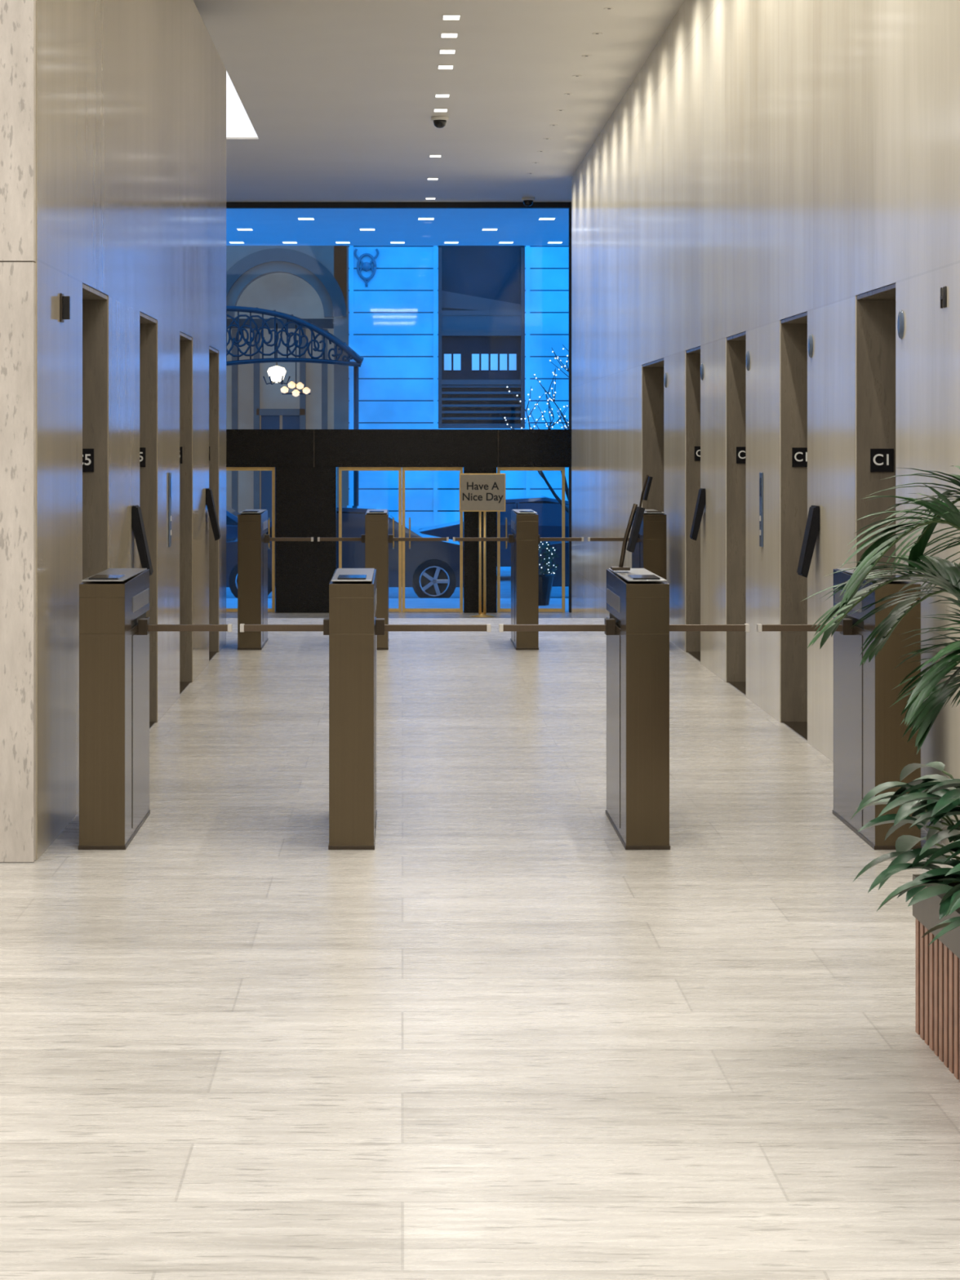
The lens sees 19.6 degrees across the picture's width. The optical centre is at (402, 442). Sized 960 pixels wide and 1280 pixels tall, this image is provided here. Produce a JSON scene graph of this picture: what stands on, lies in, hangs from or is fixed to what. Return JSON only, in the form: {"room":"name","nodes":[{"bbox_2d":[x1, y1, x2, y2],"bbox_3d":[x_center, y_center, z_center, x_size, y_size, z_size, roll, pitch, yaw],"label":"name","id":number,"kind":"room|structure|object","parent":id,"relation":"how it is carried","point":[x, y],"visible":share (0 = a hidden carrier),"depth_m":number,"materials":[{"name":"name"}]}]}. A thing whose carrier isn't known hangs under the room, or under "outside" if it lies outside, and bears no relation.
{"room":"lobby","nodes":[
{"label":"lobby","id":0,"kind":"room"},
{"bbox_2d":[0,0,35,862],"bbox_3d":[-3.662,-0.840,10.000,4.675,4.700,0.060,0,0,0],"label":"wall","id":1,"kind":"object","parent":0,"point":[17,17],"depth_m":9.97,"materials":[{"name":"stone"}]},
{"bbox_2d":[34,0,226,860],"bbox_3d":[-1.720,-0.940,15.415,0.800,4.900,10.770,0,0,0],"label":"wall","id":2,"kind":"structure","parent":0,"point":[131,95],"depth_m":12.99,"materials":[{"name":"metal"}]},
{"bbox_2d":[60,293,70,322],"bbox_3d":[-1.302,-0.520,10.727,0.034,0.110,0.075,0,0,0],"label":"sign","id":3,"kind":"object","parent":2,"relation":"attached to","point":[64,300],"visible":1,"depth_m":10.72,"materials":[{"name":"black metal"}]},
{"bbox_2d":[82,448,93,471],"bbox_3d":[-1.435,0.080,12.446,0.104,0.104,0.008,0,0,0],"label":"plaque","id":4,"kind":"object","parent":2,"relation":"attached to","point":[90,468],"visible":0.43,"depth_m":12.44,"materials":[{"name":"black plastic"}]},
{"bbox_2d":[82,453,90,465],"bbox_3d":[-1.436,0.077,12.440,0.079,0.051,0.002,0,0,0],"label":"number","id":5,"kind":"object","parent":4,"relation":"on","point":[86,455],"depth_m":12.44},
{"bbox_2d":[82,299,107,582],"bbox_3d":[-1.572,0.435,12.459,0.496,2.150,0.018,0,0,0],"label":"door frame","id":6,"kind":"structure","parent":2,"relation":"attached to","point":[95,312],"depth_m":12.45,"materials":[{"name":"metal"}]},
{"bbox_2d":[82,283,107,299],"bbox_3d":[-1.572,-0.649,11.960,0.496,0.018,1.016,0,0,0],"label":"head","id":7,"kind":"object","parent":2,"relation":"attached to","point":[88,293],"visible":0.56,"depth_m":12.05},
{"bbox_2d":[139,447,145,466],"bbox_3d":[-1.435,0.080,14.946,0.104,0.104,0.008,0,0,0],"label":"plaque","id":8,"kind":"object","parent":2,"relation":"attached to","point":[142,464],"visible":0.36,"depth_m":14.94,"materials":[{"name":"black plastic"}]},
{"bbox_2d":[132,505,153,575],"bbox_3d":[-1.272,0.485,13.600,0.090,0.349,0.160,0,0,0],"label":"kiosk","id":9,"kind":"object","parent":2,"relation":"attached to","point":[138,526],"visible":0.81,"depth_m":13.52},
{"bbox_2d":[139,323,156,722],"bbox_3d":[-1.572,0.435,14.959,0.496,2.150,0.018,0,0,0],"label":"door frame","id":10,"kind":"structure","parent":2,"relation":"attached to","point":[148,331],"depth_m":14.95,"materials":[{"name":"metal"}]},
{"bbox_2d":[139,311,156,323],"bbox_3d":[-1.572,-0.649,14.460,0.496,0.018,1.016,0,0,0],"label":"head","id":11,"kind":"object","parent":2,"relation":"attached to","point":[144,318],"visible":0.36,"depth_m":14.55},
{"bbox_2d":[149,721,155,728],"bbox_3d":[-1.575,1.507,14.460,0.490,0.006,0.980,0,0,0],"label":"sill","id":12,"kind":"structure","parent":2,"relation":"attached to","point":[151,723],"depth_m":14.84,"materials":[{"name":"brown metal"}]},
{"bbox_2d":[168,472,171,546],"bbox_3d":[-1.315,0.380,15.700,0.015,0.420,0.100,0,0,0],"label":"panel","id":13,"kind":"object","parent":2,"relation":"attached to","point":[169,473],"visible":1,"depth_m":15.65,"materials":[{"name":"silver metal"}]},
{"bbox_2d":[179,446,182,463],"bbox_3d":[-1.435,0.080,17.446,0.104,0.104,0.008,0,0,0],"label":"plaque","id":14,"kind":"object","parent":2,"relation":"attached to","point":[180,447],"visible":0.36,"depth_m":17.44,"materials":[{"name":"black glass"}]},
{"bbox_2d":[179,681,191,694],"bbox_3d":[-1.575,1.507,16.960,0.490,0.006,0.980,0,0,0],"label":"sill","id":15,"kind":"structure","parent":2,"relation":"attached to","point":[183,685],"depth_m":17.19,"materials":[{"name":"brown metal"}]},
{"bbox_2d":[179,340,191,682],"bbox_3d":[-1.572,0.435,17.459,0.496,2.150,0.018,0,0,0],"label":"door frame","id":16,"kind":"structure","parent":2,"relation":"attached to","point":[185,346],"depth_m":17.45,"materials":[{"name":"metal"}]},
{"bbox_2d":[179,332,191,340],"bbox_3d":[-1.572,-0.649,16.960,0.496,0.018,1.016,0,0,0],"label":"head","id":17,"kind":"object","parent":2,"relation":"attached to","point":[182,336],"visible":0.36,"depth_m":17.07},
{"bbox_2d":[208,651,217,662],"bbox_3d":[-1.575,1.507,19.460,0.490,0.006,0.980,0,0,0],"label":"sill","id":18,"kind":"structure","parent":2,"relation":"attached to","point":[211,654],"depth_m":19.71,"materials":[{"name":"brown metal"}]},
{"bbox_2d":[208,353,218,652],"bbox_3d":[-1.572,0.435,19.959,0.496,2.150,0.018,0,0,0],"label":"door frame","id":19,"kind":"structure","parent":2,"relation":"attached to","point":[213,357],"depth_m":19.95,"materials":[{"name":"metal"}]},
{"bbox_2d":[206,488,221,540],"bbox_3d":[-1.272,0.485,18.700,0.090,0.349,0.160,0,0,0],"label":"kiosk","id":20,"kind":"object","parent":2,"relation":"attached to","point":[210,500],"visible":1,"depth_m":18.62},
{"bbox_2d":[208,346,218,353],"bbox_3d":[-1.572,-0.649,19.460,0.496,0.018,1.016,0,0,0],"label":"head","id":21,"kind":"object","parent":2,"relation":"attached to","point":[211,350],"visible":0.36,"depth_m":19.53},
{"bbox_2d":[226,208,568,245],"bbox_3d":[0.500,-3.340,40.995,13.000,0.300,8.010,0,0,0],"label":"soffit","id":22,"kind":"structure","parent":0,"point":[270,227],"depth_m":41.01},
{"bbox_2d":[228,241,244,243],"bbox_3d":[-2.643,-3.187,44.269,0.240,0.005,0.340,0,0,0],"label":"recessed light","id":23,"kind":"object","parent":22,"relation":"attached to","point":[228,242],"visible":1,"depth_m":44.20,"materials":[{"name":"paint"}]},
{"bbox_2d":[236,228,253,230],"bbox_3d":[-2.359,-3.187,41.556,0.240,0.005,0.340,0,0,0],"label":"recessed light","id":24,"kind":"object","parent":22,"relation":"attached to","point":[237,228],"visible":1,"depth_m":41.55,"materials":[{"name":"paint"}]},
{"bbox_2d":[281,241,297,243],"bbox_3d":[-1.797,-3.187,44.269,0.240,0.005,0.340,0,0,0],"label":"recessed light","id":25,"kind":"object","parent":22,"relation":"attached to","point":[282,242],"visible":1,"depth_m":44.13,"materials":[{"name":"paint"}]},
{"bbox_2d":[297,217,315,220],"bbox_3d":[-1.374,-3.187,39.584,0.240,0.005,0.340,0,0,0],"label":"recessed light","id":26,"kind":"object","parent":22,"relation":"attached to","point":[299,219],"visible":1,"depth_m":39.58,"materials":[{"name":"paint"}]},
{"bbox_2d":[335,241,350,243],"bbox_3d":[-0.951,-3.187,44.269,0.240,0.005,0.340,0,0,0],"label":"recessed light","id":27,"kind":"object","parent":22,"relation":"attached to","point":[335,242],"visible":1,"depth_m":44.20,"materials":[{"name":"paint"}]},
{"bbox_2d":[359,228,375,230],"bbox_3d":[-0.526,-3.187,41.556,0.240,0.005,0.340,0,0,0],"label":"recessed light","id":28,"kind":"object","parent":22,"relation":"attached to","point":[359,228],"visible":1,"depth_m":41.49,"materials":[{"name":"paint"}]},
{"bbox_2d":[390,241,404,243],"bbox_3d":[-0.078,-3.187,44.269,0.240,0.005,0.340,0,0,0],"label":"recessed light","id":29,"kind":"object","parent":22,"relation":"attached to","point":[390,242],"visible":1,"depth_m":44.20,"materials":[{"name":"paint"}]},
{"bbox_2d":[417,217,434,220],"bbox_3d":[0.338,-3.187,39.584,0.240,0.005,0.340,0,0,0],"label":"recessed light","id":30,"kind":"object","parent":22,"relation":"attached to","point":[419,219],"visible":1,"depth_m":39.58,"materials":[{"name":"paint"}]},
{"bbox_2d":[444,241,458,243],"bbox_3d":[0.781,-3.187,44.269,0.240,0.005,0.340,0,0,0],"label":"recessed light","id":31,"kind":"object","parent":22,"relation":"attached to","point":[444,242],"visible":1,"depth_m":44.20,"materials":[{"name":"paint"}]},
{"bbox_2d":[481,228,497,230],"bbox_3d":[1.308,-3.187,41.556,0.240,0.005,0.340,0,0,0],"label":"recessed light","id":32,"kind":"object","parent":22,"relation":"attached to","point":[482,228],"visible":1,"depth_m":41.49,"materials":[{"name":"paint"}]},
{"bbox_2d":[498,241,514,243],"bbox_3d":[1.654,-3.187,44.269,0.240,0.005,0.340,0,0,0],"label":"recessed light","id":33,"kind":"object","parent":22,"relation":"attached to","point":[499,242],"visible":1,"depth_m":44.13,"materials":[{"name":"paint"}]},
{"bbox_2d":[537,217,555,220],"bbox_3d":[2.061,-3.187,39.584,0.240,0.005,0.340,0,0,0],"label":"recessed light","id":34,"kind":"object","parent":22,"relation":"attached to","point":[539,219],"visible":1,"depth_m":39.58,"materials":[{"name":"paint"}]},
{"bbox_2d":[546,241,563,243],"bbox_3d":[2.435,-3.187,44.269,0.240,0.005,0.340,0,0,0],"label":"recessed light","id":35,"kind":"object","parent":22,"relation":"attached to","point":[548,242],"visible":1,"depth_m":44.20,"materials":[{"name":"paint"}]},
{"bbox_2d":[226,610,571,617],"bbox_3d":[0.500,2.382,31.140,11.000,0.250,12.120,0,0,0],"label":"floor","id":36,"kind":"structure","parent":0,"point":[566,614],"depth_m":36.28,"materials":[{"name":"stone"}]},
{"bbox_2d":[459,473,505,617],"bbox_3d":[1.040,1.329,35.999,0.528,1.855,0.340,0,0,31],"label":"sign stand","id":37,"kind":"object","parent":36,"relation":"on","point":[478,492],"visible":1,"depth_m":35.97,"materials":[{"name":"gold metal"}]},
{"bbox_2d":[226,202,571,613],"bbox_3d":[0.500,-0.467,36.920,11.000,5.447,0.360,0,0,0],"label":"window wall frame","id":38,"kind":"structure","parent":0,"point":[305,462],"depth_m":36.80,"materials":[{"name":"metal"}]},
{"bbox_2d":[226,466,275,612],"bbox_3d":[-2.100,1.292,36.863,0.814,1.930,0.134,0,0,0],"label":"frame","id":39,"kind":"object","parent":38,"relation":"attached to","point":[228,468],"visible":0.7,"depth_m":36.87,"materials":[{"name":"gold metal"}]},
{"bbox_2d":[338,466,401,612],"bbox_3d":[-0.429,1.292,36.863,0.836,1.930,0.134,0,0,0],"label":"frame","id":40,"kind":"object","parent":38,"relation":"attached to","point":[340,468],"visible":0.89,"depth_m":36.87,"materials":[{"name":"gold metal"}]},
{"bbox_2d":[401,466,462,612],"bbox_3d":[0.399,1.292,36.863,0.809,1.930,0.134,0,0,0],"label":"frame","id":41,"kind":"object","parent":38,"relation":"attached to","point":[403,468],"visible":0.96,"depth_m":36.87,"materials":[{"name":"gold metal"}]},
{"bbox_2d":[497,466,564,612],"bbox_3d":[1.709,1.292,36.863,0.901,1.930,0.134,0,0,0],"label":"frame","id":42,"kind":"object","parent":38,"relation":"attached to","point":[499,468],"visible":0.97,"depth_m":36.87,"materials":[{"name":"gold metal"}]},
{"bbox_2d":[193,0,684,202],"bbox_3d":[0.000,-3.290,16.450,12.000,0.200,40.900,0,0,0],"label":"ceiling","id":43,"kind":"structure","parent":0,"point":[339,100],"depth_m":25.02,"materials":[{"name":"paint"}]},
{"bbox_2d":[226,71,257,137],"bbox_3d":[-3.257,-3.260,25.000,3.486,0.100,8.400,0,0,0],"label":"ceiling panel","id":44,"kind":"object","parent":43,"relation":"attached to","point":[238,124],"visible":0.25,"depth_m":27.39,"materials":[{"name":"white"}]},
{"bbox_2d":[426,177,438,180],"bbox_3d":[0.367,-3.187,33.579,0.140,0.005,0.220,0,0,0],"label":"recessed light","id":45,"kind":"object","parent":43,"relation":"in","point":[428,179],"visible":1,"depth_m":33.57,"materials":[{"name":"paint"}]},
{"bbox_2d":[429,155,441,157],"bbox_3d":[0.367,-3.187,30.900,0.140,0.005,0.220,0,0,0],"label":"recessed light","id":46,"kind":"object","parent":43,"relation":"in","point":[430,156],"visible":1,"depth_m":30.89,"materials":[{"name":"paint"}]},
{"bbox_2d":[431,115,448,128],"bbox_3d":[0.367,-3.135,27.200,0.170,0.109,0.170,0,0,0],"label":"dome security camera","id":47,"kind":"object","parent":43,"relation":"attached to","point":[439,122],"visible":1,"depth_m":27.15,"materials":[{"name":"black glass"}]},
{"bbox_2d":[433,108,448,111],"bbox_3d":[0.367,-3.187,26.649,0.140,0.005,0.220,0,0,0],"label":"recessed light","id":48,"kind":"object","parent":43,"relation":"in","point":[434,109],"visible":1,"depth_m":26.61,"materials":[{"name":"paint"}]},
{"bbox_2d":[434,93,449,97],"bbox_3d":[0.367,-3.187,25.520,0.140,0.005,0.220,0,0,0],"label":"recessed light","id":49,"kind":"object","parent":43,"relation":"in","point":[436,95],"visible":1,"depth_m":25.50,"materials":[{"name":"paint"}]},
{"bbox_2d":[437,65,453,69],"bbox_3d":[0.367,-3.187,23.578,0.140,0.005,0.220,0,0,0],"label":"recessed light","id":50,"kind":"object","parent":43,"relation":"in","point":[439,67],"visible":1,"depth_m":23.56,"materials":[{"name":"paint"}]},
{"bbox_2d":[438,49,456,53],"bbox_3d":[0.367,-3.187,22.643,0.140,0.005,0.220,0,0,0],"label":"recessed light","id":51,"kind":"object","parent":43,"relation":"in","point":[441,51],"visible":1,"depth_m":22.63,"materials":[{"name":"paint"}]},
{"bbox_2d":[440,33,458,37],"bbox_3d":[0.367,-3.187,21.735,0.140,0.005,0.220,0,0,0],"label":"recessed light","id":52,"kind":"object","parent":43,"relation":"in","point":[442,35],"visible":1,"depth_m":21.72,"materials":[{"name":"paint"}]},
{"bbox_2d":[441,14,461,19],"bbox_3d":[0.367,-3.187,20.818,0.140,0.005,0.220,0,0,0],"label":"recessed light","id":53,"kind":"object","parent":43,"relation":"in","point":[444,16],"visible":1,"depth_m":20.79,"materials":[{"name":"paint"}]},
{"bbox_2d":[521,197,534,206],"bbox_3d":[1.640,-3.135,36.200,0.170,0.109,0.170,0,0,0],"label":"dome security camera","id":54,"kind":"object","parent":43,"relation":"attached to","point":[527,202],"visible":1,"depth_m":36.15,"materials":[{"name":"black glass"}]},
{"bbox_2d":[0,617,959,1279],"bbox_3d":[0.000,1.660,9.925,12.000,0.300,27.850,0,0,0],"label":"floor","id":55,"kind":"structure","parent":0,"point":[499,1037],"depth_m":7.42,"materials":[{"name":"stone"}]},
{"bbox_2d":[78,568,232,849],"bbox_3d":[-0.934,1.008,10.790,0.536,1.005,1.006,0,0,0],"label":"turnstile","id":56,"kind":"object","parent":55,"relation":"on","point":[114,626],"visible":1,"depth_m":10.29,"materials":[{"name":"brown metal"}]},
{"bbox_2d":[237,509,313,649],"bbox_3d":[-0.934,1.008,20.700,0.536,1.005,1.006,0,0,0],"label":"turnstile","id":57,"kind":"object","parent":55,"relation":"on","point":[253,540],"visible":1,"depth_m":20.20,"materials":[{"name":"brown metal"}]},
{"bbox_2d":[240,568,490,849],"bbox_3d":[-0.189,1.008,10.790,0.782,1.005,0.876,0,0,40],"label":"turnstile","id":58,"kind":"object","parent":55,"relation":"on","point":[353,628],"visible":1,"depth_m":10.29,"materials":[{"name":"brown metal"}]},
{"bbox_2d":[317,509,448,649],"bbox_3d":[-0.189,1.008,20.700,0.782,1.005,0.876,0,0,40],"label":"turnstile","id":59,"kind":"object","parent":55,"relation":"on","point":[376,540],"visible":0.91,"depth_m":20.20,"materials":[{"name":"brown metal"}]},
{"bbox_2d":[453,509,583,649],"bbox_3d":[0.909,1.008,20.700,0.781,1.005,0.872,0,0,-41],"label":"turnstile","id":60,"kind":"object","parent":55,"relation":"on","point":[525,540],"visible":1,"depth_m":20.20,"materials":[{"name":"brown metal"}]},
{"bbox_2d":[498,568,749,849],"bbox_3d":[0.909,1.008,10.790,0.781,1.005,0.872,0,0,-41],"label":"turnstile","id":61,"kind":"object","parent":55,"relation":"on","point":[637,629],"visible":0.99,"depth_m":10.29,"materials":[{"name":"brown metal"}]},
{"bbox_2d":[610,503,644,570],"bbox_3d":[0.888,0.373,10.950,0.126,0.263,0.140,0,0,0],"label":"stand","id":62,"kind":"object","parent":61,"relation":"on","point":[639,513],"visible":1,"depth_m":10.94,"materials":[{"name":"brown metal"}]},
{"bbox_2d":[587,509,666,582],"bbox_3d":[1.656,1.008,20.700,0.538,1.005,1.006,0,0,0],"label":"turnstile","id":63,"kind":"object","parent":55,"relation":"on","point":[650,552],"visible":0.53,"depth_m":20.20,"materials":[{"name":"brown metal"}]},
{"bbox_2d":[635,475,653,510],"bbox_3d":[1.798,0.373,20.700,0.126,0.263,0.140,0,0,0],"label":"screen","id":64,"kind":"object","parent":63,"relation":"on","point":[649,481],"visible":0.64,"depth_m":20.69,"materials":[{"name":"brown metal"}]},
{"bbox_2d":[756,568,921,849],"bbox_3d":[1.656,1.008,10.790,0.538,1.005,1.006,0,0,0],"label":"turnstile","id":65,"kind":"object","parent":55,"relation":"on","point":[870,750],"visible":0.62,"depth_m":10.40,"materials":[{"name":"brown metal"}]},
{"bbox_2d":[800,466,959,1082],"bbox_3d":[1.506,0.743,6.539,1.119,1.533,1.728,0,0,0],"label":"planter","id":66,"kind":"object","parent":55,"relation":"on","point":[935,892],"visible":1,"depth_m":6.79,"materials":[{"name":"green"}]},
{"bbox_2d":[571,0,959,855],"bbox_3d":[2.485,-0.467,20.950,0.900,5.447,24.900,0,0,0],"label":"wall","id":67,"kind":"structure","parent":0,"point":[767,162],"depth_m":15.67,"materials":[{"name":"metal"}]},
{"bbox_2d":[642,367,663,511],"bbox_3d":[2.287,0.435,23.589,0.496,2.150,0.018,0,0,0],"label":"door frame","id":68,"kind":"structure","parent":67,"relation":"attached to","point":[652,377],"depth_m":23.58,"materials":[{"name":"metal"}]},
{"bbox_2d":[642,358,663,367],"bbox_3d":[2.287,-0.649,22.600,0.496,0.018,1.996,0,0,0],"label":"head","id":69,"kind":"object","parent":67,"relation":"attached to","point":[658,363],"visible":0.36,"depth_m":22.84},
{"bbox_2d":[664,373,666,387],"bbox_3d":[2.028,-0.480,21.400,0.012,0.121,0.110,0,0,0],"label":"lantern","id":70,"kind":"object","parent":67,"relation":"attached to","point":[665,374],"visible":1,"depth_m":21.36,"materials":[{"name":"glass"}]},
{"bbox_2d":[685,353,700,652],"bbox_3d":[2.287,0.435,19.959,0.496,2.150,0.018,0,0,0],"label":"door frame","id":71,"kind":"structure","parent":67,"relation":"attached to","point":[692,360],"depth_m":19.95,"materials":[{"name":"metal"}]},
{"bbox_2d":[685,346,700,353],"bbox_3d":[2.287,-0.649,19.460,0.496,0.018,1.016,0,0,0],"label":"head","id":72,"kind":"object","parent":67,"relation":"attached to","point":[696,350],"visible":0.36,"depth_m":19.56},
{"bbox_2d":[687,651,700,662],"bbox_3d":[2.290,1.507,19.460,0.490,0.006,0.980,0,0,0],"label":"sill","id":73,"kind":"structure","parent":67,"relation":"attached to","point":[696,655],"depth_m":19.71,"materials":[{"name":"brown metal"}]},
{"bbox_2d":[689,488,705,540],"bbox_3d":[1.987,0.485,18.700,0.090,0.349,0.160,0,0,0],"label":"kiosk","id":74,"kind":"object","parent":67,"relation":"attached to","point":[700,502],"visible":1,"depth_m":18.62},
{"bbox_2d":[694,446,700,461],"bbox_3d":[2.150,0.080,19.946,0.104,0.104,0.008,0,0,0],"label":"plaque","id":75,"kind":"object","parent":67,"relation":"attached to","point":[696,448],"visible":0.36,"depth_m":19.94,"materials":[{"name":"black plastic"}]},
{"bbox_2d":[700,362,703,380],"bbox_3d":[2.028,-0.480,18.810,0.012,0.121,0.110,0,0,0],"label":"lantern","id":76,"kind":"object","parent":67,"relation":"attached to","point":[701,366],"visible":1,"depth_m":18.78,"materials":[{"name":"silver glass"}]},
{"bbox_2d":[726,340,746,682],"bbox_3d":[2.287,0.435,17.459,0.496,2.150,0.018,0,0,0],"label":"door frame","id":77,"kind":"structure","parent":67,"relation":"attached to","point":[735,349],"depth_m":17.45,"materials":[{"name":"metal"}]},
{"bbox_2d":[726,331,746,340],"bbox_3d":[2.287,-0.649,16.960,0.496,0.018,1.016,0,0,0],"label":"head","id":78,"kind":"object","parent":67,"relation":"attached to","point":[742,336],"visible":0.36,"depth_m":17.07},
{"bbox_2d":[727,681,746,695],"bbox_3d":[2.290,1.507,16.960,0.490,0.006,0.980,0,0,0],"label":"sill","id":79,"kind":"structure","parent":67,"relation":"attached to","point":[740,686],"depth_m":17.13,"materials":[{"name":"brown metal"}]},
{"bbox_2d":[736,446,746,463],"bbox_3d":[2.150,0.080,17.446,0.104,0.104,0.008,0,0,0],"label":"plaque","id":80,"kind":"object","parent":67,"relation":"attached to","point":[739,460],"visible":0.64,"depth_m":17.44,"materials":[{"name":"black plastic"}]},
{"bbox_2d":[746,351,749,370],"bbox_3d":[2.028,-0.480,16.310,0.012,0.121,0.110,0,0,0],"label":"lantern","id":81,"kind":"object","parent":67,"relation":"attached to","point":[748,352],"visible":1,"depth_m":16.28,"materials":[{"name":"silver glass"}]},
{"bbox_2d":[759,472,763,546],"bbox_3d":[2.030,0.380,15.700,0.015,0.420,0.100,0,0,0],"label":"panel","id":82,"kind":"object","parent":67,"relation":"attached to","point":[761,474],"visible":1,"depth_m":15.66,"materials":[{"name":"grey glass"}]},
{"bbox_2d":[780,323,807,722],"bbox_3d":[2.287,0.435,14.959,0.496,2.150,0.018,0,0,0],"label":"door frame","id":83,"kind":"structure","parent":67,"relation":"attached to","point":[793,336],"depth_m":14.95,"materials":[{"name":"metal"}]},
{"bbox_2d":[780,311,807,324],"bbox_3d":[2.287,-0.649,14.460,0.496,0.018,1.016,0,0,0],"label":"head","id":84,"kind":"object","parent":67,"relation":"attached to","point":[802,317],"visible":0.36,"depth_m":14.55},
{"bbox_2d":[782,721,807,741],"bbox_3d":[2.290,1.507,14.460,0.490,0.006,0.980,0,0,0],"label":"sill","id":85,"kind":"structure","parent":67,"relation":"attached to","point":[800,728],"depth_m":14.63,"materials":[{"name":"brown metal"}]},
{"bbox_2d":[791,447,807,466],"bbox_3d":[2.150,0.080,14.946,0.104,0.104,0.008,0,0,0],"label":"plaque","id":86,"kind":"object","parent":67,"relation":"attached to","point":[794,450],"visible":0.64,"depth_m":14.94,"materials":[{"name":"black plastic"}]},
{"bbox_2d":[794,452,807,461],"bbox_3d":[2.145,0.077,14.940,0.069,0.051,0.002,0,0,0],"label":"lettering","id":87,"kind":"object","parent":86,"relation":"on","point":[797,453],"depth_m":14.94},
{"bbox_2d":[796,505,819,577],"bbox_3d":[1.987,0.485,13.600,0.090,0.349,0.160,0,0,0],"label":"kiosk","id":88,"kind":"object","parent":67,"relation":"attached to","point":[812,526],"visible":1,"depth_m":13.52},
{"bbox_2d":[808,333,813,358],"bbox_3d":[2.028,-0.480,13.810,0.012,0.121,0.110,0,0,0],"label":"lantern","id":89,"kind":"object","parent":67,"relation":"attached to","point":[810,340],"visible":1,"depth_m":13.78,"materials":[{"name":"silver glass"}]},
{"bbox_2d":[856,299,895,573],"bbox_3d":[2.287,0.435,12.459,0.496,2.150,0.018,0,0,0],"label":"door frame","id":90,"kind":"structure","parent":67,"relation":"attached to","point":[875,318],"depth_m":12.45,"materials":[{"name":"metal"}]},
{"bbox_2d":[856,283,895,299],"bbox_3d":[2.287,-0.649,11.960,0.496,0.018,1.016,0,0,0],"label":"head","id":91,"kind":"object","parent":67,"relation":"attached to","point":[888,292],"visible":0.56,"depth_m":12.05},
{"bbox_2d":[870,448,893,471],"bbox_3d":[2.150,0.080,12.446,0.104,0.104,0.008,0,0,0],"label":"plaque","id":92,"kind":"object","parent":67,"relation":"attached to","point":[873,468],"visible":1,"depth_m":12.44,"materials":[{"name":"black plastic"}]},
{"bbox_2d":[873,453,888,465],"bbox_3d":[2.145,0.077,12.440,0.069,0.051,0.002,0,0,0],"label":"lettering","id":93,"kind":"object","parent":92,"relation":"on","point":[887,455],"depth_m":12.44},
{"bbox_2d":[897,310,903,339],"bbox_3d":[2.028,-0.480,11.310,0.012,0.121,0.110,0,0,0],"label":"lantern","id":94,"kind":"object","parent":67,"relation":"attached to","point":[900,316],"visible":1,"depth_m":11.28,"materials":[{"name":"silver glass"}]},
{"bbox_2d":[940,286,946,308],"bbox_3d":[2.031,-0.544,10.420,0.006,0.078,0.094,0,0,0],"label":"wall light","id":95,"kind":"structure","parent":67,"relation":"attached to","point":[943,290],"depth_m":10.41,"materials":[{"name":"black"}]},
{"label":"outside","id":96,"kind":"structure","parent":0,"visible":0},
{"bbox_2d":[226,566,568,610],"bbox_3d":[1.000,2.442,48.600,30.000,0.330,22.800,0,0,0],"label":"sidewalk","id":97,"kind":"structure","parent":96,"point":[230,602],"depth_m":39.40,"materials":[{"name":"concrete"}]},
{"bbox_2d":[226,306,364,506],"bbox_3d":[-2.298,-0.238,54.694,3.064,5.030,2.495,0,0,0],"label":"canopy","id":98,"kind":"object","parent":97,"relation":"on","point":[276,373],"depth_m":53.49,"materials":[{"name":"metal"}]},
{"bbox_2d":[226,245,568,529],"bbox_3d":[1.001,-5.106,56.635,30.005,14.767,1.598,0,0,0],"label":"building","id":99,"kind":"structure","parent":97,"relation":"on","point":[441,334],"depth_m":56.04,"materials":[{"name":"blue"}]},
{"bbox_2d":[500,344,568,513],"bbox_3d":[2.379,0.215,39.817,1.943,4.103,2.537,0,0,0],"label":"street tree","id":100,"kind":"object","parent":97,"relation":"on","point":[540,473],"visible":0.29,"depth_m":39.93,"materials":[{"name":"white plant"}]},
{"bbox_2d":[538,541,559,605],"bbox_3d":[1.854,1.803,38.899,0.679,0.948,0.616,0,0,0],"label":"shrub","id":101,"kind":"object","parent":97,"relation":"on","point":[545,580],"visible":0.28,"depth_m":38.75,"materials":[{"name":"green plant"}]},
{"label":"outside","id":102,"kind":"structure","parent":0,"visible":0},
{"bbox_2d":[226,570,568,598],"bbox_3d":[0.000,2.567,46.550,60.000,0.280,11.900,0,0,0],"label":"street","id":103,"kind":"structure","parent":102,"point":[505,575],"depth_m":45.22,"materials":[{"name":"asphalt"}]},
{"bbox_2d":[226,505,239,538],"bbox_3d":[-4.205,1.697,49.700,4.510,1.460,1.855,0,0,0],"label":"car","id":104,"kind":"object","parent":103,"relation":"on","point":[231,514],"visible":0.02,"depth_m":48.83,"materials":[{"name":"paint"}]},
{"bbox_2d":[226,505,463,598],"bbox_3d":[-0.895,1.697,42.600,4.510,1.460,1.855,0,0,0],"label":"car","id":105,"kind":"object","parent":103,"relation":"on","point":[432,568],"visible":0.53,"depth_m":41.73,"materials":[{"name":"paint"}]},
{"bbox_2d":[416,496,568,566],"bbox_3d":[2.195,1.697,49.500,4.510,1.460,1.855,0,0,0],"label":"car","id":106,"kind":"object","parent":103,"relation":"on","point":[548,509],"visible":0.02,"depth_m":48.64,"materials":[{"name":"paint"}]},
{"bbox_2d":[538,537,568,586],"bbox_3d":[4.305,1.697,42.800,4.510,1.460,1.855,0,0,0],"label":"car","id":107,"kind":"object","parent":103,"relation":"on","point":[557,582],"visible":0.02,"depth_m":41.92,"materials":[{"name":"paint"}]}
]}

